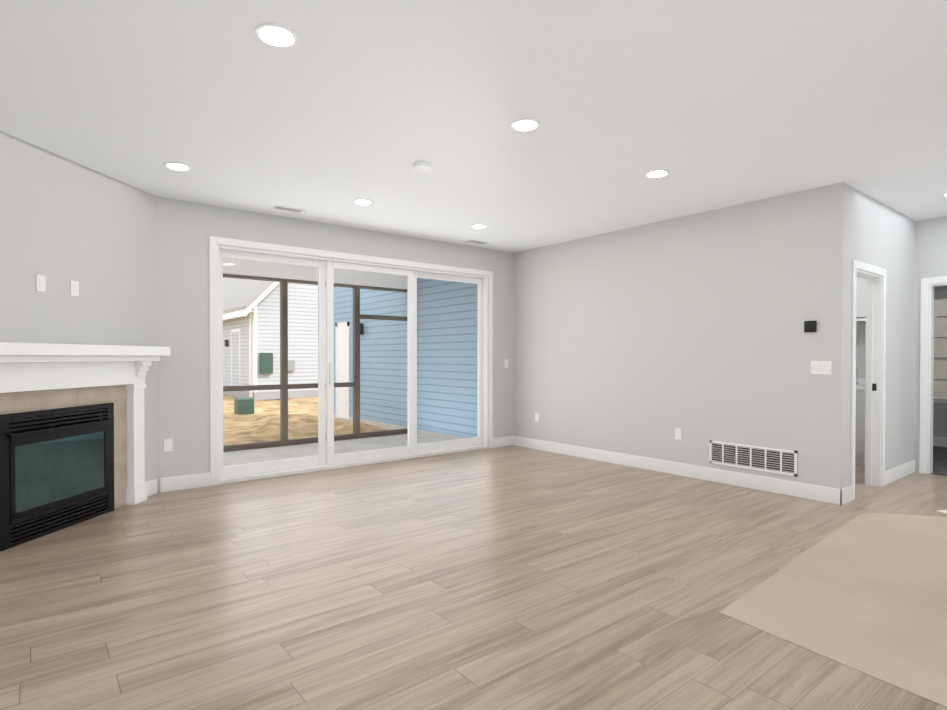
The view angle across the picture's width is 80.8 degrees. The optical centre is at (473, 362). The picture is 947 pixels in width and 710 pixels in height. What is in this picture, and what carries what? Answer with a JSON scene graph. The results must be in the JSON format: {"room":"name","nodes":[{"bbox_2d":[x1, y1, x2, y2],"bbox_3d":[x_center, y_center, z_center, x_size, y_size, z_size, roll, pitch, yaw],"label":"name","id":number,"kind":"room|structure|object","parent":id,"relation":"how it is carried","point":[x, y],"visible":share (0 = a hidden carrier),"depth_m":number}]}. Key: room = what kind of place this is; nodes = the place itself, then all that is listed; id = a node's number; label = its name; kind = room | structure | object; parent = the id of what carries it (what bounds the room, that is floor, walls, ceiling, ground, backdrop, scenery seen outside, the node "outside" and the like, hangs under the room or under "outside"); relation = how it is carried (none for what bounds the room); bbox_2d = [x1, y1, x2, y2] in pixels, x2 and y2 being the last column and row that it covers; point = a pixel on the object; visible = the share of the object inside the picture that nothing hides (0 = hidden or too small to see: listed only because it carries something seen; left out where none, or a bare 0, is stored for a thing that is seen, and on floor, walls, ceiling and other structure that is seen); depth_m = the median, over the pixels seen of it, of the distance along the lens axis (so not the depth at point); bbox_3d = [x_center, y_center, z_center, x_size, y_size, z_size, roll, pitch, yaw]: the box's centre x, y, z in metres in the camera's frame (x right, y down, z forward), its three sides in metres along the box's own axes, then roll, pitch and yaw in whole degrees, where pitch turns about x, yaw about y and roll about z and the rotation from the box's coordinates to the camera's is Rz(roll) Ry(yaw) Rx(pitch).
{"room":"living room","nodes":[
{"label":"living room","id":0,"kind":"room"},
{"bbox_2d":[0,131,156,481],"bbox_3d":[-3.144,-0.145,3.772,0.120,2.740,2.774,0,1,6],"label":"wall","id":1,"kind":"structure","parent":0,"point":[64,221],"depth_m":4.24},
{"bbox_2d":[36,274,45,291],"bbox_3d":[-3.059,-0.557,3.936,0.009,0.117,0.072,0,1,6],"label":"outlet","id":2,"kind":"object","parent":1,"relation":"attached to","point":[40,283],"visible":1,"depth_m":3.93},
{"bbox_2d":[70,280,78,296],"bbox_3d":[-3.027,-0.560,4.224,0.009,0.117,0.072,0,1,6],"label":"outlet","id":3,"kind":"object","parent":1,"relation":"attached to","point":[74,286],"visible":1,"depth_m":4.22},
{"bbox_2d":[145,479,156,496],"bbox_3d":[-3.067,1.157,3.866,0.015,0.135,2.554,0,1,6],"label":"baseboard","id":4,"kind":"structure","parent":1,"relation":"attached to","point":[151,487],"depth_m":5.05},
{"bbox_2d":[156,196,513,492],"bbox_3d":[-1.379,-0.172,6.507,5.064,2.740,0.200,0,1,-39],"label":"wall","id":5,"kind":"structure","parent":0,"point":[185,230],"depth_m":5.39},
{"bbox_2d":[164,438,172,451],"bbox_3d":[-2.855,0.776,5.204,0.072,0.117,0.009,0,1,-39],"label":"electrical outlet","id":6,"kind":"object","parent":5,"relation":"attached to","point":[168,444],"visible":1,"depth_m":5.20},
{"bbox_2d":[160,472,209,492],"bbox_3d":[-2.739,1.143,5.297,0.433,0.135,0.015,0,1,-39],"label":"baseboard","id":7,"kind":"structure","parent":5,"relation":"attached to","point":[182,482],"depth_m":5.28},
{"bbox_2d":[209,236,492,485],"bbox_3d":[-1.207,-0.020,6.619,3.624,2.435,0.191,0,1,-39],"label":"sliding door","id":8,"kind":"structure","parent":5,"relation":"attached to","point":[326,458],"depth_m":6.27},
{"bbox_2d":[493,436,511,447],"bbox_3d":[0.409,1.118,7.807,0.373,0.135,0.015,0,1,-39],"label":"baseboard","id":9,"kind":"structure","parent":5,"relation":"attached to","point":[500,441],"depth_m":7.80},
{"bbox_2d":[504,359,507,367],"bbox_3d":[0.466,0.020,7.840,0.072,0.117,0.016,0,1,-39],"label":"light switch","id":10,"kind":"object","parent":5,"relation":"attached to","point":[505,363],"visible":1,"depth_m":7.83},
{"bbox_2d":[0,445,946,709],"bbox_3d":[1.863,1.278,3.446,9.240,0.100,9.050,0,1,-39],"label":"floor","id":11,"kind":"structure","parent":0,"point":[512,577],"depth_m":2.96},
{"bbox_2d":[0,342,170,551],"bbox_3d":[-3.130,0.547,4.091,0.635,1.350,1.870,0,1,6],"label":"fireplace","id":12,"kind":"object","parent":11,"relation":"on","point":[63,469],"visible":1,"depth_m":4.10},
{"bbox_2d":[719,512,946,707],"bbox_3d":[3.612,1.232,2.935,4.500,0.003,3.030,0,1,-39],"label":"rug","id":13,"kind":"object","parent":11,"relation":"on","point":[864,592],"depth_m":2.85},
{"bbox_2d":[855,366,864,464],"bbox_3d":[4.652,0.614,6.712,0.552,1.164,0.880,0,1,-39],"label":"vanity cabinet","id":14,"kind":"object","parent":11,"relation":"on","point":[860,427],"visible":0.08,"depth_m":6.48},
{"bbox_2d":[0,0,946,252],"bbox_3d":[2.605,-1.593,4.010,11.140,0.150,9.050,0,1,-39],"label":"ceiling","id":15,"kind":"structure","parent":0,"point":[335,111],"depth_m":3.26},
{"bbox_2d":[164,162,190,170],"bbox_3d":[-2.295,-1.516,4.318,0.186,0.008,0.186,0,1,-39],"label":"recessed light","id":16,"kind":"object","parent":15,"relation":"in","point":[177,166],"visible":0.98,"depth_m":4.30},
{"bbox_2d":[255,23,297,47],"bbox_3d":[-0.906,-1.499,2.561,0.186,0.008,0.186,0,1,-39],"label":"recessed light","id":17,"kind":"object","parent":15,"relation":"in","point":[277,35],"visible":1,"depth_m":2.55},
{"bbox_2d":[271,205,304,212],"bbox_3d":[-1.849,-1.528,5.556,0.300,0.009,0.120,0,1,-39],"label":"ceiling vent","id":18,"kind":"object","parent":15,"relation":"in","point":[287,208],"visible":0.96,"depth_m":5.55},
{"bbox_2d":[353,199,372,204],"bbox_3d":[-1.052,-1.526,5.309,0.186,0.008,0.186,0,1,-39],"label":"recessed light","id":19,"kind":"object","parent":15,"relation":"in","point":[363,202],"visible":0.96,"depth_m":5.31},
{"bbox_2d":[413,161,430,170],"bbox_3d":[-0.393,-1.502,4.275,0.139,0.034,0.139,0,1,-39],"label":"smoke detector","id":20,"kind":"object","parent":15,"relation":"attached to","point":[422,166],"visible":1,"depth_m":4.23},
{"bbox_2d":[466,239,488,243],"bbox_3d":[0.045,-1.543,7.143,0.300,0.009,0.120,0,1,-39],"label":"ceiling vent","id":21,"kind":"object","parent":15,"relation":"in","point":[476,241],"visible":0.96,"depth_m":7.10},
{"bbox_2d":[471,224,486,228],"bbox_3d":[0.064,-1.536,6.301,0.186,0.008,0.186,0,1,-39],"label":"recessed light","id":22,"kind":"object","parent":15,"relation":"in","point":[478,226],"visible":0.96,"depth_m":6.29},
{"bbox_2d":[511,119,539,131],"bbox_3d":[0.329,-1.509,3.545,0.186,0.008,0.186,0,1,-39],"label":"recessed light","id":23,"kind":"object","parent":15,"relation":"in","point":[523,125],"visible":1,"depth_m":3.53},
{"bbox_2d":[645,170,668,177],"bbox_3d":[1.482,-1.518,4.490,0.186,0.008,0.186,0,1,-39],"label":"recessed light","id":24,"kind":"object","parent":15,"relation":"in","point":[656,173],"visible":0.96,"depth_m":4.47},
{"bbox_2d":[513,186,826,485],"bbox_3d":[1.857,-0.171,6.413,0.120,2.740,3.980,0,1,-39],"label":"wall","id":25,"kind":"structure","parent":0,"point":[645,340],"depth_m":5.87},
{"bbox_2d":[535,413,538,421],"bbox_3d":[0.861,0.748,7.567,0.009,0.117,0.072,0,1,-39],"label":"electrical outlet","id":26,"kind":"object","parent":25,"relation":"attached to","point":[536,416],"visible":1,"depth_m":7.55},
{"bbox_2d":[675,428,680,439],"bbox_3d":[2.176,0.764,5.916,0.009,0.117,0.072,0,1,-39],"label":"electrical outlet","id":27,"kind":"object","parent":25,"relation":"attached to","point":[677,433],"visible":1,"depth_m":5.92},
{"bbox_2d":[512,436,847,504],"bbox_3d":[1.847,1.132,6.331,0.015,0.135,4.115,0,1,-39],"label":"baseboard","id":28,"kind":"structure","parent":25,"relation":"attached to","point":[842,496],"depth_m":5.70},
{"bbox_2d":[709,440,796,476],"bbox_3d":[2.652,0.910,5.320,0.011,0.230,0.821,0,1,-39],"label":"air vent","id":29,"kind":"object","parent":25,"relation":"in","point":[771,460],"visible":1,"depth_m":5.29},
{"bbox_2d":[804,321,816,331],"bbox_3d":[2.968,-0.313,4.902,0.022,0.100,0.100,0,1,-39],"label":"thermostat","id":30,"kind":"object","parent":25,"relation":"attached to","point":[810,326],"visible":1,"depth_m":4.89},
{"bbox_2d":[811,361,831,373],"bbox_3d":[3.023,0.047,4.841,0.016,0.117,0.165,0,1,-39],"label":"light switch","id":31,"kind":"object","parent":25,"relation":"attached to","point":[821,367],"visible":1,"depth_m":4.84},
{"bbox_2d":[856,277,865,378],"bbox_3d":[4.599,-0.180,7.314,0.120,2.740,1.970,0,1,-39],"label":"wall","id":32,"kind":"structure","parent":0,"point":[860,325],"depth_m":6.93},
{"bbox_2d":[856,317,865,320],"bbox_3d":[4.693,-0.518,6.855,0.298,0.045,1.120,0,1,-39],"label":"shelf","id":33,"kind":"object","parent":32,"relation":"attached to","point":[860,318],"visible":0.04,"depth_m":6.67},
{"bbox_2d":[825,182,915,488],"bbox_3d":[4.193,-0.164,5.654,2.826,2.740,0.120,0,1,-39],"label":"wall","id":34,"kind":"structure","parent":0,"point":[863,227],"depth_m":5.07},
{"bbox_2d":[851,260,885,499],"bbox_3d":[3.620,0.156,5.201,0.890,2.110,0.152,0,1,-39],"label":"door frame","id":35,"kind":"structure","parent":34,"relation":"attached to","point":[873,375],"depth_m":5.39},
{"bbox_2d":[885,460,914,484],"bbox_3d":[4.417,1.138,5.759,1.040,0.135,0.015,0,1,-39],"label":"baseboard","id":36,"kind":"structure","parent":34,"relation":"attached to","point":[894,474],"depth_m":5.72},
{"bbox_2d":[914,216,946,472],"bbox_3d":[6.309,-0.150,4.303,0.120,2.740,4.630,0,1,-39],"label":"wall","id":37,"kind":"structure","parent":0,"point":[931,250],"depth_m":6.02},
{"bbox_2d":[919,276,946,473],"bbox_3d":[5.255,0.152,5.628,0.152,2.110,1.150,0,1,-39],"label":"trim","id":38,"kind":"structure","parent":37,"relation":"attached to","point":[928,285],"depth_m":5.99},
{"bbox_2d":[931,446,946,475],"bbox_3d":[6.649,1.255,5.848,2.560,0.100,6.840,0,1,-39],"label":"floor","id":39,"kind":"structure","parent":0,"point":[939,460],"depth_m":6.70},
{"bbox_2d":[933,286,946,436],"bbox_3d":[7.565,-0.173,6.641,0.120,2.740,6.720,0,1,-39],"label":"wall","id":40,"kind":"structure","parent":0,"point":[939,419],"depth_m":7.82},
{"bbox_2d":[933,290,946,403],"bbox_3d":[6.798,-0.212,7.564,0.130,1.580,1.160,0,1,-39],"label":"room window","id":41,"kind":"structure","parent":40,"relation":"in","point":[940,295],"depth_m":7.83},
{"bbox_2d":[933,436,946,446],"bbox_3d":[7.550,1.130,6.565,0.015,0.135,6.600,0,1,-39],"label":"baseboard","id":42,"kind":"structure","parent":40,"relation":"attached to","point":[937,441],"depth_m":7.81},
{"bbox_2d":[933,299,946,397],"bbox_3d":[8.312,-1.762,10.086,0.400,6.150,12.000,0,1,-39],"label":"brick building","id":43,"kind":"structure","parent":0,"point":[939,331],"depth_m":9.84},
{"label":"outside","id":44,"kind":"structure","parent":0,"visible":0},
{"bbox_2d":[223,395,386,444],"bbox_3d":[-7.285,1.101,21.979,80.000,0.152,80.000,0,1,-39],"label":"ground","id":45,"kind":"structure","parent":44,"point":[228,434],"depth_m":11.17},
{"bbox_2d":[234,398,253,414],"bbox_3d":[-5.454,1.048,13.239,0.370,0.370,0.350,0,1,-39],"label":"utility box","id":46,"kind":"object","parent":45,"relation":"on","point":[238,406],"depth_m":13.10},
{"bbox_2d":[223,277,325,399],"bbox_3d":[-7.454,-2.384,23.761,7.900,7.028,11.650,0,1,-39],"label":"neighbor house","id":47,"kind":"structure","parent":45,"relation":"on","point":[228,352],"depth_m":18.11},
{"bbox_2d":[334,414,463,439],"bbox_3d":[-1.323,1.198,10.133,0.245,0.130,5.380,0,1,-39],"label":"foundation","id":48,"kind":"object","parent":45,"relation":"on","point":[423,432],"depth_m":10.07},
{"bbox_2d":[334,278,477,437],"bbox_3d":[-1.325,-0.552,10.114,0.250,3.370,5.380,0,1,-39],"label":"wall","id":49,"kind":"structure","parent":48,"relation":"on","point":[401,343],"depth_m":9.28},
{"bbox_2d":[336,322,349,418],"bbox_3d":[-2.734,-0.539,11.882,0.290,3.430,0.900,0,1,-39],"label":"trim","id":50,"kind":"structure","parent":49,"relation":"attached to","point":[345,355],"depth_m":11.67},
{"bbox_2d":[360,323,363,334],"bbox_3d":[-2.243,-0.655,10.967,0.120,0.220,0.120,0,1,-39],"label":"wall lantern","id":51,"kind":"object","parent":49,"relation":"attached to","point":[361,329],"depth_m":10.94},
{"bbox_2d":[223,433,447,465],"bbox_3d":[-2.006,1.261,7.537,4.050,0.055,2.170,0,1,-39],"label":"porch","id":52,"kind":"object","parent":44,"point":[338,446],"depth_m":7.92},
{"bbox_2d":[223,273,407,451],"bbox_3d":[-1.997,0.013,7.512,4.048,2.440,2.140,0,1,-39],"label":"screen frame","id":53,"kind":"object","parent":52,"relation":"on","point":[284,359],"depth_m":8.22},
{"bbox_2d":[223,257,406,288],"bbox_3d":[-2.699,-1.326,8.219,4.248,0.225,0.200,0,1,-39],"label":"ceiling","id":54,"kind":"structure","parent":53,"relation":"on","point":[264,270],"depth_m":8.24}
]}

